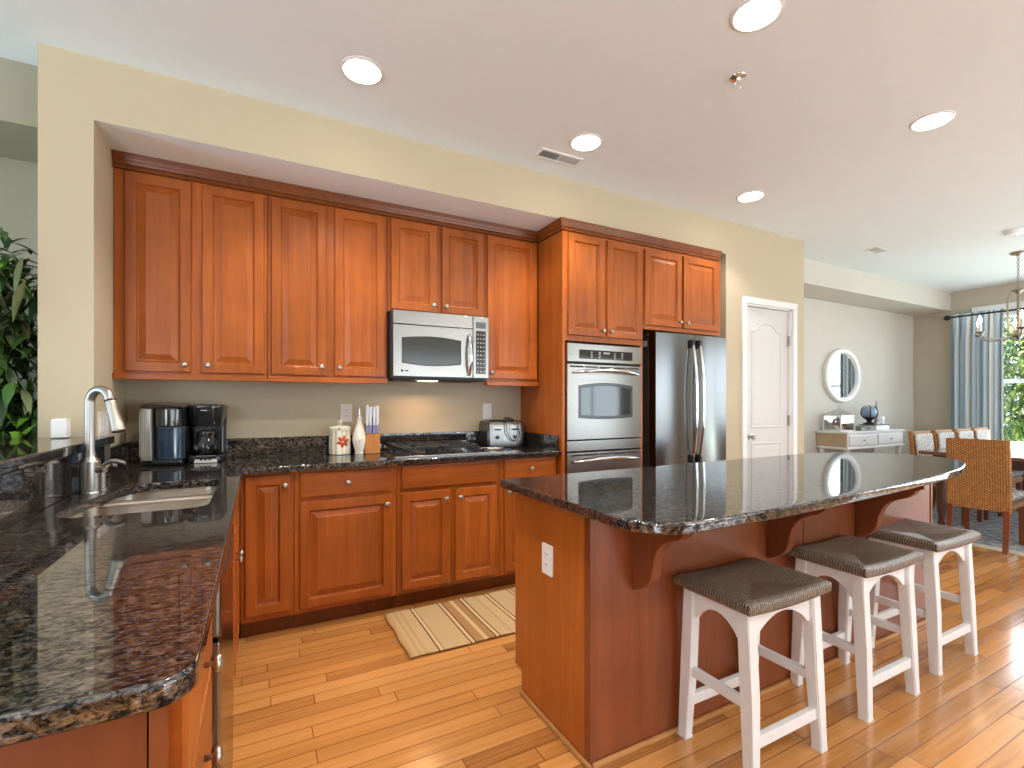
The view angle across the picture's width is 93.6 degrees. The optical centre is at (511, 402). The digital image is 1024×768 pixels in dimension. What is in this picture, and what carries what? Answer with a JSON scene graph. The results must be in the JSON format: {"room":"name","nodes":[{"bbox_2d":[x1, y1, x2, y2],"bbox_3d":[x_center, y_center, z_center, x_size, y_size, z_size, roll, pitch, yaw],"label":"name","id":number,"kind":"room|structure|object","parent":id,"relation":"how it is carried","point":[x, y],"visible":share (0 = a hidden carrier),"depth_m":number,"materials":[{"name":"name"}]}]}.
{"room":"kitchen","nodes":[
{"label":"kitchen","id":0,"kind":"room"},
{"bbox_2d":[0,57,37,404],"bbox_3d":[-4.567,-0.155,1.326,5.152,2.810,0.600,0,0,-28],"label":"wall","id":1,"kind":"structure","parent":0,"point":[18,80],"depth_m":2.50,"materials":[{"name":"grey paint"}]},
{"bbox_2d":[0,491,78,530],"bbox_3d":[-1.428,0.720,1.028,0.330,1.060,2.450,0,0,-28],"label":"wall","id":2,"kind":"structure","parent":0,"point":[78,491],"depth_m":1.50,"materials":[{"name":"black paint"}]},
{"bbox_2d":[0,445,109,529],"bbox_3d":[-1.280,0.264,1.123,0.019,0.143,2.420,0,0,-28],"label":"backsplash","id":3,"kind":"structure","parent":2,"relation":"attached to","point":[24,492],"depth_m":1.48,"materials":[{"name":"stone"}]},
{"bbox_2d":[0,436,114,474],"bbox_3d":[-1.434,0.170,0.995,0.448,0.036,2.497,0,0,-28],"label":"bar ledge","id":4,"kind":"object","parent":2,"relation":"on","point":[16,454],"visible":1,"depth_m":1.62,"materials":[{"name":"stone"}]},
{"bbox_2d":[51,418,70,438],"bbox_3d":[-1.917,0.110,2.043,0.054,0.084,0.054,0,0,-28],"label":"cube","id":5,"kind":"object","parent":4,"relation":"on","point":[60,427],"visible":0.99,"depth_m":2.02,"materials":[{"name":"white paint"}]},
{"bbox_2d":[38,42,803,459],"bbox_3d":[0.200,-0.155,3.713,5.507,2.810,0.785,0,0,-28],"label":"wall","id":6,"kind":"structure","parent":0,"point":[89,107],"depth_m":2.68,"materials":[{"name":"beige paint"}]},
{"bbox_2d":[98,411,108,435],"bbox_3d":[-1.949,0.102,2.296,0.008,0.120,0.165,0,0,-28],"label":"switch plate","id":7,"kind":"object","parent":6,"relation":"attached to","point":[103,419],"visible":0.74,"depth_m":2.28,"materials":[{"name":"white plastic"}]},
{"bbox_2d":[112,168,266,381],"bbox_3d":[-1.780,-0.659,2.722,0.701,1.081,0.321,0,0,-28],"label":"upper cabinet","id":8,"kind":"object","parent":6,"relation":"attached to","point":[190,258],"visible":1,"depth_m":2.59,"materials":[{"name":"brown wood"}]},
{"bbox_2d":[111,149,721,260],"bbox_3d":[-0.133,-1.236,3.257,4.113,0.073,0.362,0,0,-28],"label":"crown molding","id":9,"kind":"structure","parent":8,"relation":"on","point":[121,160],"depth_m":3.05,"materials":[{"name":"brown wood"}]},
{"bbox_2d":[267,195,387,383],"bbox_3d":[-1.163,-0.659,3.046,0.687,1.081,0.321,0,0,-28],"label":"upper cabinet","id":10,"kind":"object","parent":6,"relation":"attached to","point":[327,265],"visible":1,"depth_m":2.92,"materials":[{"name":"brown wood"}]},
{"bbox_2d":[110,431,558,470],"bbox_3d":[-0.912,0.278,3.024,2.518,0.115,0.595,0,0,-28],"label":"backsplash","id":11,"kind":"structure","parent":6,"relation":"attached to","point":[128,451],"depth_m":3.11,"materials":[{"name":"stone"}]},
{"bbox_2d":[340,404,351,421],"bbox_3d":[-1.119,0.072,3.248,0.076,0.120,0.009,0,0,-28],"label":"power outlet","id":12,"kind":"object","parent":6,"relation":"attached to","point":[345,409],"visible":0.93,"depth_m":3.25,"materials":[{"name":"white plastic"}]},
{"bbox_2d":[387,217,484,316],"bbox_3d":[-0.551,-0.896,3.368,0.689,0.608,0.321,0,0,-28],"label":"upper cabinet","id":13,"kind":"object","parent":6,"relation":"attached to","point":[431,268],"visible":0.94,"depth_m":3.23,"materials":[{"name":"brown wood"}]},
{"bbox_2d":[387,309,488,382],"bbox_3d":[-0.530,-0.363,3.320,0.670,0.450,0.420,0,0,-28],"label":"microwave","id":14,"kind":"object","parent":13,"relation":"attached to","point":[421,346],"visible":1,"depth_m":3.17,"materials":[{"name":"silver metal"}]},
{"bbox_2d":[483,404,491,418],"bbox_3d":[-0.192,0.070,3.736,0.072,0.120,0.009,0,0,-28],"label":"power outlet","id":15,"kind":"object","parent":6,"relation":"attached to","point":[487,408],"visible":1,"depth_m":3.73,"materials":[{"name":"white plastic"}]},
{"bbox_2d":[476,234,538,386],"bbox_3d":[-0.053,-0.659,3.630,0.430,1.081,0.321,0,0,-28],"label":"upper cabinet","id":16,"kind":"object","parent":6,"relation":"attached to","point":[510,264],"visible":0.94,"depth_m":3.51,"materials":[{"name":"brown wood"}]},
{"bbox_2d":[643,246,719,335],"bbox_3d":[1.258,-0.879,4.134,0.873,0.638,0.651,0,0,-28],"label":"upper cabinet","id":17,"kind":"object","parent":6,"relation":"attached to","point":[681,292],"visible":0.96,"depth_m":3.85,"materials":[{"name":"brown wood"}]},
{"bbox_2d":[747,306,789,457],"bbox_3d":[2.356,0.191,4.411,0.646,2.099,0.106,0,0,-28],"label":"door","id":18,"kind":"structure","parent":6,"relation":"in","point":[766,328],"depth_m":4.42,"materials":[{"name":"white paint"}]},
{"bbox_2d":[741,296,797,458],"bbox_3d":[2.341,0.159,4.427,0.781,2.183,0.104,0,0,-28],"label":"trim","id":19,"kind":"structure","parent":6,"relation":"attached to","point":[751,301],"depth_m":4.49,"materials":[{"name":"white paint"}]},
{"bbox_2d":[0,0,1023,291],"bbox_3d":[1.421,-1.635,0.521,15.200,0.150,7.800,0,0,-28],"label":"ceiling","id":20,"kind":"structure","parent":0,"point":[830,95],"depth_m":2.36,"materials":[{"name":"white paint"}]},
{"bbox_2d":[340,56,383,84],"bbox_3d":[-0.704,-1.554,2.262,0.196,0.012,0.196,0,0,-28],"label":"recessed light","id":21,"kind":"object","parent":20,"relation":"in","point":[359,69],"visible":1,"depth_m":2.25,"materials":[{"name":"white paint"}]},
{"bbox_2d":[534,147,583,166],"bbox_3d":[0.299,-1.556,3.061,0.310,0.008,0.110,0,0,-28],"label":"ceiling vent","id":22,"kind":"object","parent":20,"relation":"in","point":[543,153],"visible":1,"depth_m":3.06,"materials":[{"name":"white metal"}]},
{"bbox_2d":[570,133,602,150],"bbox_3d":[0.444,-1.554,2.883,0.196,0.012,0.196,0,0,-28],"label":"recessed light","id":23,"kind":"object","parent":20,"relation":"in","point":[585,141],"visible":1,"depth_m":2.87,"materials":[{"name":"white glass"}]},
{"bbox_2d":[730,72,745,90],"bbox_3d":[1.083,-1.534,2.307,0.072,0.053,0.072,0,0,-28],"label":"sprinkler","id":24,"kind":"object","parent":20,"relation":"attached to","point":[737,77],"visible":1,"depth_m":2.30,"materials":[{"name":"silver metal"}]},
{"bbox_2d":[736,190,764,201],"bbox_3d":[1.803,-1.554,3.638,0.196,0.012,0.196,0,0,-28],"label":"recessed light","id":25,"kind":"object","parent":20,"relation":"in","point":[754,195],"visible":1,"depth_m":3.62,"materials":[{"name":"white paint"}]},
{"bbox_2d":[730,0,784,32],"bbox_3d":[0.980,-1.554,1.928,0.196,0.012,0.196,0,0,-28],"label":"recessed light","id":26,"kind":"object","parent":20,"relation":"in","point":[749,15],"visible":1,"depth_m":1.92,"materials":[{"name":"white glass"}]},
{"bbox_2d":[864,247,889,253],"bbox_3d":[3.736,-1.556,4.926,0.220,0.008,0.130,0,0,-28],"label":"ceiling vent","id":27,"kind":"object","parent":20,"relation":"in","point":[875,250],"visible":1,"depth_m":4.92,"materials":[{"name":"white metal"}]},
{"bbox_2d":[909,110,955,130],"bbox_3d":[2.327,-1.554,2.665,0.196,0.012,0.196,0,0,-28],"label":"recessed light","id":28,"kind":"object","parent":20,"relation":"in","point":[939,118],"visible":1,"depth_m":2.65,"materials":[{"name":"white paint"}]},
{"bbox_2d":[974,250,1023,341],"bbox_3d":[5.262,-1.095,5.000,0.709,0.930,0.739,0,0,-28],"label":"chandelier","id":29,"kind":"object","parent":20,"relation":"hanging from","point":[1017,334],"visible":1,"depth_m":5.00,"materials":[{"name":"silver metal"}]},
{"bbox_2d":[1003,228,1023,235],"bbox_3d":[4.566,-1.540,4.380,0.130,0.040,0.130,0,0,-28],"label":"smoke detector","id":30,"kind":"object","parent":20,"relation":"attached to","point":[1013,232],"visible":1,"depth_m":4.35,"materials":[{"name":"white paint"}]},
{"bbox_2d":[232,546,1023,767],"bbox_3d":[1.397,1.300,0.566,15.000,0.100,7.700,0,0,-28],"label":"floor","id":31,"kind":"structure","parent":0,"point":[345,692],"depth_m":1.98,"materials":[{"name":"brown wood"}]},
{"bbox_2d":[0,227,37,437],"bbox_3d":[-2.442,0.247,2.069,0.869,2.005,0.765,0,0,-45],"label":"plant","id":32,"kind":"object","parent":31,"relation":"on","point":[18,416],"visible":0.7,"depth_m":2.14,"materials":[{"name":"green plant"}]},
{"bbox_2d":[0,705,169,767],"bbox_3d":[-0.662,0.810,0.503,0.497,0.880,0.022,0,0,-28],"label":"base cabinet","id":33,"kind":"object","parent":31,"relation":"on","point":[142,740],"visible":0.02,"depth_m":0.58,"materials":[{"name":"brown wood"}]},
{"bbox_2d":[170,620,222,767],"bbox_3d":[-0.751,0.810,0.707,0.558,0.880,0.420,0,0,-28],"label":"base cabinet","id":34,"kind":"object","parent":31,"relation":"on","point":[191,715],"visible":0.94,"depth_m":0.76,"materials":[{"name":"brown wood"}]},
{"bbox_2d":[211,524,233,767],"bbox_3d":[-0.982,0.812,1.164,0.515,0.875,0.589,0,0,-28],"label":"dishwasher","id":35,"kind":"object","parent":31,"relation":"on","point":[222,617],"visible":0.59,"depth_m":1.15,"materials":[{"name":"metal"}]},
{"bbox_2d":[233,496,243,697],"bbox_3d":[-1.349,0.810,1.844,0.558,0.880,0.940,0,0,-28],"label":"base cabinet","id":36,"kind":"object","parent":31,"relation":"on","point":[237,559],"visible":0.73,"depth_m":1.98,"materials":[{"name":"brown wood"}]},
{"bbox_2d":[0,445,560,747],"bbox_3d":[-0.423,0.352,2.096,2.519,0.033,2.693,0,0,-28],"label":"countertop","id":37,"kind":"structure","parent":36,"relation":"on","point":[105,618],"depth_m":0.84,"materials":[{"name":"stone"}]},
{"bbox_2d":[77,386,126,494],"bbox_3d":[-1.501,0.137,1.768,0.188,0.397,0.067,0,0,10],"label":"faucet","id":38,"kind":"object","parent":37,"relation":"on","point":[90,467],"visible":1,"depth_m":1.76,"materials":[{"name":"silver metal"}]},
{"bbox_2d":[101,464,117,489],"bbox_3d":[-1.560,0.285,1.850,0.072,0.102,0.034,0,0,7],"label":"soap dispenser","id":39,"kind":"object","parent":37,"relation":"on","point":[103,475],"visible":0.31,"depth_m":1.85,"materials":[{"name":"silver metal"}]},
{"bbox_2d":[70,486,216,517],"bbox_3d":[-1.311,0.470,1.751,0.450,0.202,0.726,0,0,-28],"label":"sink","id":40,"kind":"object","parent":37,"relation":"in","point":[180,498],"visible":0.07,"depth_m":1.86,"materials":[{"name":"silver metal"}]},
{"bbox_2d":[139,402,191,465],"bbox_3d":[-1.895,0.167,2.633,0.203,0.336,0.240,0,0,-22],"label":"pod coffee maker","id":41,"kind":"object","parent":37,"relation":"on","point":[165,429],"visible":0.94,"depth_m":2.56,"materials":[{"name":"black plastic"}]},
{"bbox_2d":[187,404,227,462],"bbox_3d":[-1.737,0.173,2.737,0.180,0.325,0.257,0,0,-24],"label":"drip coffee maker","id":42,"kind":"object","parent":37,"relation":"on","point":[208,422],"visible":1,"depth_m":2.69,"materials":[{"name":"black plastic"}]},
{"bbox_2d":[328,420,350,454],"bbox_3d":[-1.116,0.225,3.120,0.141,0.222,0.149,0,0,-28],"label":"canister","id":43,"kind":"object","parent":37,"relation":"on","point":[339,435],"visible":1,"depth_m":3.07,"materials":[{"name":"ceramic"}]},
{"bbox_2d":[352,407,365,453],"bbox_3d":[-0.995,0.184,3.136,0.087,0.302,0.089,0,0,-28],"label":"oil bottle","id":44,"kind":"object","parent":37,"relation":"on","point":[359,437],"visible":1,"depth_m":3.11,"materials":[{"name":"beige ceramic"}]},
{"bbox_2d":[364,423,379,453],"bbox_3d":[-0.932,0.236,3.205,0.096,0.198,0.149,0,0,-18],"label":"knife block","id":45,"kind":"object","parent":37,"relation":"on","point":[372,442],"visible":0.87,"depth_m":3.14,"materials":[{"name":"brown wood"}]},
{"bbox_2d":[366,405,368,432],"bbox_3d":[-0.945,0.141,3.141,0.019,0.250,0.049,0,0,-18],"label":"kitchen knife","id":46,"kind":"object","parent":45,"relation":"in","point":[367,406],"visible":1,"depth_m":3.13,"materials":[{"name":"white plastic"}]},
{"bbox_2d":[369,407,371,433],"bbox_3d":[-0.927,0.148,3.150,0.019,0.235,0.047,0,0,-18],"label":"kitchen knife","id":47,"kind":"object","parent":45,"relation":"in","point":[370,408],"visible":0.99,"depth_m":3.14,"materials":[{"name":"white plastic"}]},
{"bbox_2d":[373,407,375,432],"bbox_3d":[-0.904,0.149,3.157,0.019,0.233,0.047,0,0,-18],"label":"kitchen knife","id":48,"kind":"object","parent":45,"relation":"in","point":[374,408],"visible":0.99,"depth_m":3.15,"materials":[{"name":"white plastic"}]},
{"bbox_2d":[376,406,378,433],"bbox_3d":[-0.884,0.143,3.160,0.019,0.244,0.048,0,0,-18],"label":"kitchen knife","id":49,"kind":"object","parent":45,"relation":"in","point":[377,407],"visible":1,"depth_m":3.15,"materials":[{"name":"white plastic"}]},
{"bbox_2d":[380,440,498,457],"bbox_3d":[-0.502,0.305,3.241,0.690,0.060,0.466,0,0,-28],"label":"gas cooktop","id":50,"kind":"object","parent":37,"relation":"in","point":[453,447],"visible":1,"depth_m":3.14,"materials":[{"name":"black metal"}]},
{"bbox_2d":[483,447,502,449],"bbox_3d":[-0.140,0.329,3.402,0.169,0.014,0.072,0,0,1],"label":"spoon rest","id":51,"kind":"object","parent":37,"relation":"on","point":[489,448],"visible":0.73,"depth_m":3.38,"materials":[{"name":"white ceramic"}]},
{"bbox_2d":[479,416,523,447],"bbox_3d":[-0.057,0.219,3.620,0.327,0.233,0.248,0,0,-24],"label":"toaster","id":52,"kind":"object","parent":37,"relation":"on","point":[505,433],"visible":0.99,"depth_m":3.56,"materials":[{"name":"silver metal"}]},
{"bbox_2d":[238,491,239,626],"bbox_3d":[-1.424,0.810,2.408,0.102,0.880,0.118,0,0,-28],"label":"cabinet filler","id":53,"kind":"object","parent":31,"relation":"on","point":[239,491],"visible":0.11,"depth_m":2.46,"materials":[{"name":"brown wood"}]},
{"bbox_2d":[240,472,293,637],"bbox_3d":[-1.402,0.810,2.753,0.252,0.880,0.562,0,0,-28],"label":"base cabinet","id":54,"kind":"object","parent":31,"relation":"on","point":[266,499],"visible":0.92,"depth_m":2.53,"materials":[{"name":"brown wood"}]},
{"bbox_2d":[293,465,395,626],"bbox_3d":[-1.044,0.810,2.941,0.552,0.880,0.562,0,0,-28],"label":"base cabinet","id":55,"kind":"object","parent":31,"relation":"on","point":[345,519],"visible":0.88,"depth_m":2.72,"materials":[{"name":"brown wood"}]},
{"bbox_2d":[393,459,498,606],"bbox_3d":[-0.493,0.810,3.231,0.685,0.880,0.562,0,0,-28],"label":"base cabinet","id":56,"kind":"object","parent":31,"relation":"on","point":[447,513],"visible":0.94,"depth_m":3.00,"materials":[{"name":"brown wood"}]},
{"bbox_2d":[385,588,514,658],"bbox_3d":[-0.222,1.240,2.780,0.908,0.008,0.546,0,0,-28],"label":"kitchen rug","id":57,"kind":"object","parent":31,"relation":"on","point":[438,627],"visible":0.77,"depth_m":2.70,"materials":[{"name":"fabric"}]},
{"bbox_2d":[495,456,556,586],"bbox_3d":[0.010,0.810,3.496,0.447,0.880,0.562,0,0,-28],"label":"base cabinet","id":58,"kind":"object","parent":31,"relation":"on","point":[509,468],"visible":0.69,"depth_m":3.21,"materials":[{"name":"brown wood"}]},
{"bbox_2d":[521,230,642,474],"bbox_3d":[0.546,0.026,3.759,0.734,2.448,0.651,0,0,-28],"label":"tall cabinet","id":59,"kind":"object","parent":31,"relation":"on","point":[590,288],"depth_m":3.49,"materials":[{"name":"brown wood"}]},
{"bbox_2d":[565,448,640,473],"bbox_3d":[0.570,0.657,3.707,0.675,0.605,0.629,0,0,-28],"label":"wall oven","id":60,"kind":"object","parent":59,"relation":"in","point":[612,459],"visible":0.3,"depth_m":3.46,"materials":[{"name":"silver metal"}]},
{"bbox_2d":[565,448,629,452],"bbox_3d":[0.546,0.657,3.753,0.655,0.595,0.525,0,0,-28],"label":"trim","id":61,"kind":"structure","parent":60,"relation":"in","point":[627,448],"depth_m":3.54,"materials":[{"name":"silver metal"}]},
{"bbox_2d":[565,343,640,439],"bbox_3d":[0.570,-0.075,3.707,0.675,0.680,0.629,0,0,-28],"label":"wall oven","id":62,"kind":"object","parent":59,"relation":"in","point":[603,382],"visible":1,"depth_m":3.47,"materials":[{"name":"silver metal"}]},
{"bbox_2d":[643,332,725,466],"bbox_3d":[1.335,0.354,4.104,0.795,1.792,0.700,0,0,-28],"label":"refrigerator","id":63,"kind":"object","parent":31,"relation":"on","point":[684,375],"visible":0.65,"depth_m":3.80,"materials":[{"name":"silver metal"}]},
{"bbox_2d":[643,335,648,466],"bbox_3d":[1.296,0.352,4.179,0.785,1.755,0.530,0,0,-28],"label":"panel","id":64,"kind":"object","parent":63,"relation":"in","point":[645,338],"depth_m":3.79,"materials":[{"name":"brown wood"}]},
{"bbox_2d":[515,484,931,767],"bbox_3d":[1.278,0.810,2.322,2.456,0.880,0.821,0,0,-28],"label":"kitchen island","id":65,"kind":"object","parent":31,"relation":"on","point":[598,641],"visible":0.7,"depth_m":1.82,"materials":[{"name":"brown wood"}]},
{"bbox_2d":[542,542,552,577],"bbox_3d":[0.137,0.614,1.878,0.009,0.120,0.076,0,0,-28],"label":"power outlet","id":66,"kind":"object","parent":65,"relation":"attached to","point":[547,550],"visible":1,"depth_m":1.87,"materials":[{"name":"white plastic"}]},
{"bbox_2d":[544,550,548,558],"bbox_3d":[0.135,0.594,1.877,0.003,0.028,0.030,0,0,-28],"label":"receptacle","id":67,"kind":"object","parent":66,"relation":"attached to","point":[546,552],"depth_m":1.87,"materials":[{"name":"white plastic"}]},
{"bbox_2d":[544,561,548,568],"bbox_3d":[0.135,0.634,1.877,0.003,0.028,0.030,0,0,-28],"label":"receptacle","id":68,"kind":"object","parent":66,"relation":"attached to","point":[546,563],"depth_m":1.87,"materials":[{"name":"white plastic"}]},
{"bbox_2d":[500,453,965,534],"bbox_3d":[1.390,0.353,2.347,2.796,0.034,0.950,0,0,-28],"label":"island countertop","id":69,"kind":"structure","parent":65,"relation":"on","point":[689,498],"depth_m":1.92,"materials":[{"name":"stone"}]},
{"bbox_2d":[673,557,831,767],"bbox_3d":[0.879,0.945,1.771,0.455,0.610,0.318,0,0,-28],"label":"bar stool","id":70,"kind":"object","parent":31,"relation":"on","point":[747,593],"visible":1,"depth_m":1.72,"materials":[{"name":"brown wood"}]},
{"bbox_2d":[787,535,922,722],"bbox_3d":[1.496,0.945,2.107,0.455,0.610,0.318,0,0,-28],"label":"bar stool","id":71,"kind":"object","parent":31,"relation":"on","point":[856,563],"visible":0.94,"depth_m":2.05,"materials":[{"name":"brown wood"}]},
{"bbox_2d":[815,429,905,453],"bbox_3d":[4.505,0.803,6.193,1.360,0.893,0.393,0,0,-28],"label":"console table","id":72,"kind":"object","parent":31,"relation":"on","point":[846,441],"visible":0.51,"depth_m":5.95,"materials":[{"name":"white paint"}]},
{"bbox_2d":[822,406,855,431],"bbox_3d":[4.089,0.198,6.016,0.324,0.318,0.224,0,0,-28],"label":"glass lantern","id":73,"kind":"object","parent":72,"relation":"on","point":[847,419],"visible":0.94,"depth_m":6.01,"materials":[{"name":"white paint"}]},
{"bbox_2d":[831,417,839,429],"bbox_3d":[4.045,0.264,5.987,0.112,0.160,0.105,0,0,10],"label":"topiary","id":74,"kind":"object","parent":73,"relation":"in","point":[837,418],"visible":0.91,"depth_m":5.97,"materials":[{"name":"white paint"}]},
{"bbox_2d":[855,426,874,430],"bbox_3d":[4.428,0.332,6.123,0.320,0.050,0.206,0,0,-28],"label":"tray","id":75,"kind":"object","parent":72,"relation":"on","point":[857,428],"visible":0.74,"depth_m":6.03,"materials":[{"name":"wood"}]},
{"bbox_2d":[859,424,889,429],"bbox_3d":[4.737,0.321,6.289,0.324,0.072,0.204,0,0,-28],"label":"box","id":76,"kind":"object","parent":72,"relation":"on","point":[877,426],"visible":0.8,"depth_m":6.20,"materials":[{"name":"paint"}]},
{"bbox_2d":[860,405,878,423],"bbox_3d":[4.644,0.161,6.251,0.170,0.247,0.170,0,0,-28],"label":"glass orb","id":77,"kind":"object","parent":76,"relation":"on","point":[868,413],"visible":0.98,"depth_m":6.21,"materials":[{"name":"blue glass"}]},
{"bbox_2d":[873,401,879,423],"bbox_3d":[4.794,0.134,6.330,0.056,0.300,0.056,0,0,-28],"label":"obelisk","id":78,"kind":"object","parent":76,"relation":"on","point":[876,420],"visible":0.66,"depth_m":6.32,"materials":[{"name":"white paint"}]},
{"bbox_2d":[866,519,980,675],"bbox_3d":[2.058,0.945,2.429,0.455,0.610,0.318,0,0,-28],"label":"bar stool","id":79,"kind":"object","parent":31,"relation":"on","point":[934,541],"visible":0.85,"depth_m":2.37,"materials":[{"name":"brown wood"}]},
{"bbox_2d":[932,503,1023,555],"bbox_3d":[5.306,1.246,4.950,3.000,0.008,2.380,0,0,-28],"label":"dining rug","id":80,"kind":"object","parent":31,"relation":"on","point":[991,531],"visible":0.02,"depth_m":4.74,"materials":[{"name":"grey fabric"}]},
{"bbox_2d":[908,430,982,525],"bbox_3d":[4.596,0.778,5.117,0.420,0.927,0.526,0,0,-28],"label":"dining chair","id":81,"kind":"object","parent":80,"relation":"on","point":[922,439],"visible":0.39,"depth_m":5.21,"materials":[{"name":"white fabric"}]},
{"bbox_2d":[931,429,1002,520],"bbox_3d":[5.056,0.778,5.359,0.420,0.927,0.526,0,0,-28],"label":"dining chair","id":82,"kind":"object","parent":80,"relation":"on","point":[940,435],"visible":0.27,"depth_m":5.45,"materials":[{"name":"white fabric"}]},
{"bbox_2d":[918,442,1023,524],"bbox_3d":[5.472,0.865,4.891,2.400,0.753,1.260,0,0,-28],"label":"dining table","id":83,"kind":"object","parent":80,"relation":"on","point":[1017,448],"visible":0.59,"depth_m":4.81,"materials":[{"name":"brown wood"}]},
{"bbox_2d":[946,438,1023,554],"bbox_3d":[4.157,0.778,4.225,0.526,0.927,0.420,0,0,-32],"label":"dining chair","id":84,"kind":"object","parent":80,"relation":"on","point":[985,483],"visible":0.91,"depth_m":4.08,"materials":[{"name":"wicker"}]},
{"bbox_2d":[1013,489,1023,500],"bbox_3d":[4.202,0.799,4.253,0.420,0.064,0.400,0,0,-32],"label":"seat cushion","id":85,"kind":"object","parent":84,"relation":"on","point":[1018,495],"depth_m":4.10,"materials":[{"name":"fabric"}]},
{"bbox_2d":[952,428,1022,510],"bbox_3d":[5.508,0.778,5.596,0.420,0.927,0.526,0,0,-28],"label":"dining chair","id":86,"kind":"object","parent":80,"relation":"on","point":[967,433],"visible":0.19,"depth_m":5.67,"materials":[{"name":"white fabric"}]},
{"bbox_2d":[1012,470,1022,476],"bbox_3d":[5.532,0.799,5.549,0.400,0.064,0.420,0,0,-28],"label":"seat cushion","id":87,"kind":"object","parent":86,"relation":"on","point":[1015,473],"depth_m":5.39,"materials":[{"name":"fabric"}]},
{"bbox_2d":[971,427,1023,497],"bbox_3d":[5.924,0.778,5.815,0.420,0.927,0.526,0,0,-28],"label":"dining chair","id":88,"kind":"object","parent":80,"relation":"on","point":[978,432],"visible":0.21,"depth_m":5.95,"materials":[{"name":"white fabric"}]},
{"bbox_2d":[804,259,950,454],"bbox_3d":[4.318,-0.155,6.138,4.041,2.810,0.556,0,0,-28],"label":"wall","id":89,"kind":"structure","parent":0,"point":[870,316],"depth_m":6.40,"materials":[{"name":"paint"}]},
{"bbox_2d":[822,348,860,402],"bbox_3d":[4.330,-0.350,6.299,0.830,0.710,0.052,0,0,-28],"label":"wall mirror","id":90,"kind":"object","parent":89,"relation":"attached to","point":[841,371],"visible":1,"depth_m":6.28,"materials":[{"name":"white paint"}]},
{"bbox_2d":[829,354,855,396],"bbox_3d":[4.327,-0.350,6.305,0.664,0.568,0.010,0,0,-28],"label":"mirror glass","id":91,"kind":"object","parent":90,"relation":"attached to","point":[842,367],"depth_m":6.30,"materials":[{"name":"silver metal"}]},
{"bbox_2d":[914,281,1023,488],"bbox_3d":[7.836,-0.155,3.953,0.150,2.810,7.700,0,0,-28],"label":"wall","id":92,"kind":"structure","parent":0,"point":[932,333],"depth_m":6.96,"materials":[{"name":"beige paint"}]},
{"bbox_2d":[944,308,1023,320],"bbox_3d":[6.773,-1.190,5.665,0.134,0.080,2.652,0,0,-28],"label":"curtain rod","id":93,"kind":"object","parent":92,"relation":"attached to","point":[947,317],"visible":0.77,"depth_m":6.49,"materials":[{"name":"metal"}]},
{"bbox_2d":[951,308,1003,439],"bbox_3d":[6.280,0.002,6.504,0.052,2.455,0.534,0,0,-28],"label":"curtain","id":94,"kind":"object","parent":93,"relation":"hanging from","point":[977,365],"visible":0.77,"depth_m":6.48,"materials":[{"name":"fabric"}]},
{"bbox_2d":[972,301,1023,311],"bbox_3d":[6.822,-0.320,5.719,0.120,1.960,2.070,0,0,-28],"label":"trim","id":95,"kind":"structure","parent":92,"relation":"attached to","point":[1013,305],"depth_m":6.37,"materials":[{"name":"white paint"}]},
{"bbox_2d":[1004,310,1023,382],"bbox_3d":[6.897,-0.280,5.759,0.050,1.820,1.870,0,0,-28],"label":"window","id":96,"kind":"structure","parent":92,"relation":"in","point":[1015,312],"depth_m":6.32,"materials":[{"name":"white paint"}]},
{"label":"outside","id":97,"kind":"structure","parent":0,"visible":0},
{"bbox_3d":[20.474,1.650,13.597,31.100,0.200,55.000,0,0,-28],"label":"lawn","id":98,"kind":"structure","parent":97,"visible":0},
{"bbox_2d":[1004,316,1023,441],"bbox_3d":[10.309,-0.024,9.119,3.481,3.693,3.428,0,0,-41],"label":"tree","id":99,"kind":"object","parent":98,"relation":"on","point":[1016,425],"visible":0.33,"depth_m":9.39,"materials":[{"name":"green plant"}]},
{"bbox_2d":[1004,316,1023,438],"bbox_3d":[14.621,-1.822,14.575,5.446,6.790,3.856,0,0,20],"label":"tree","id":100,"kind":"object","parent":98,"relation":"on","point":[1012,337],"visible":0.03,"depth_m":13.95,"materials":[{"name":"green plant"}]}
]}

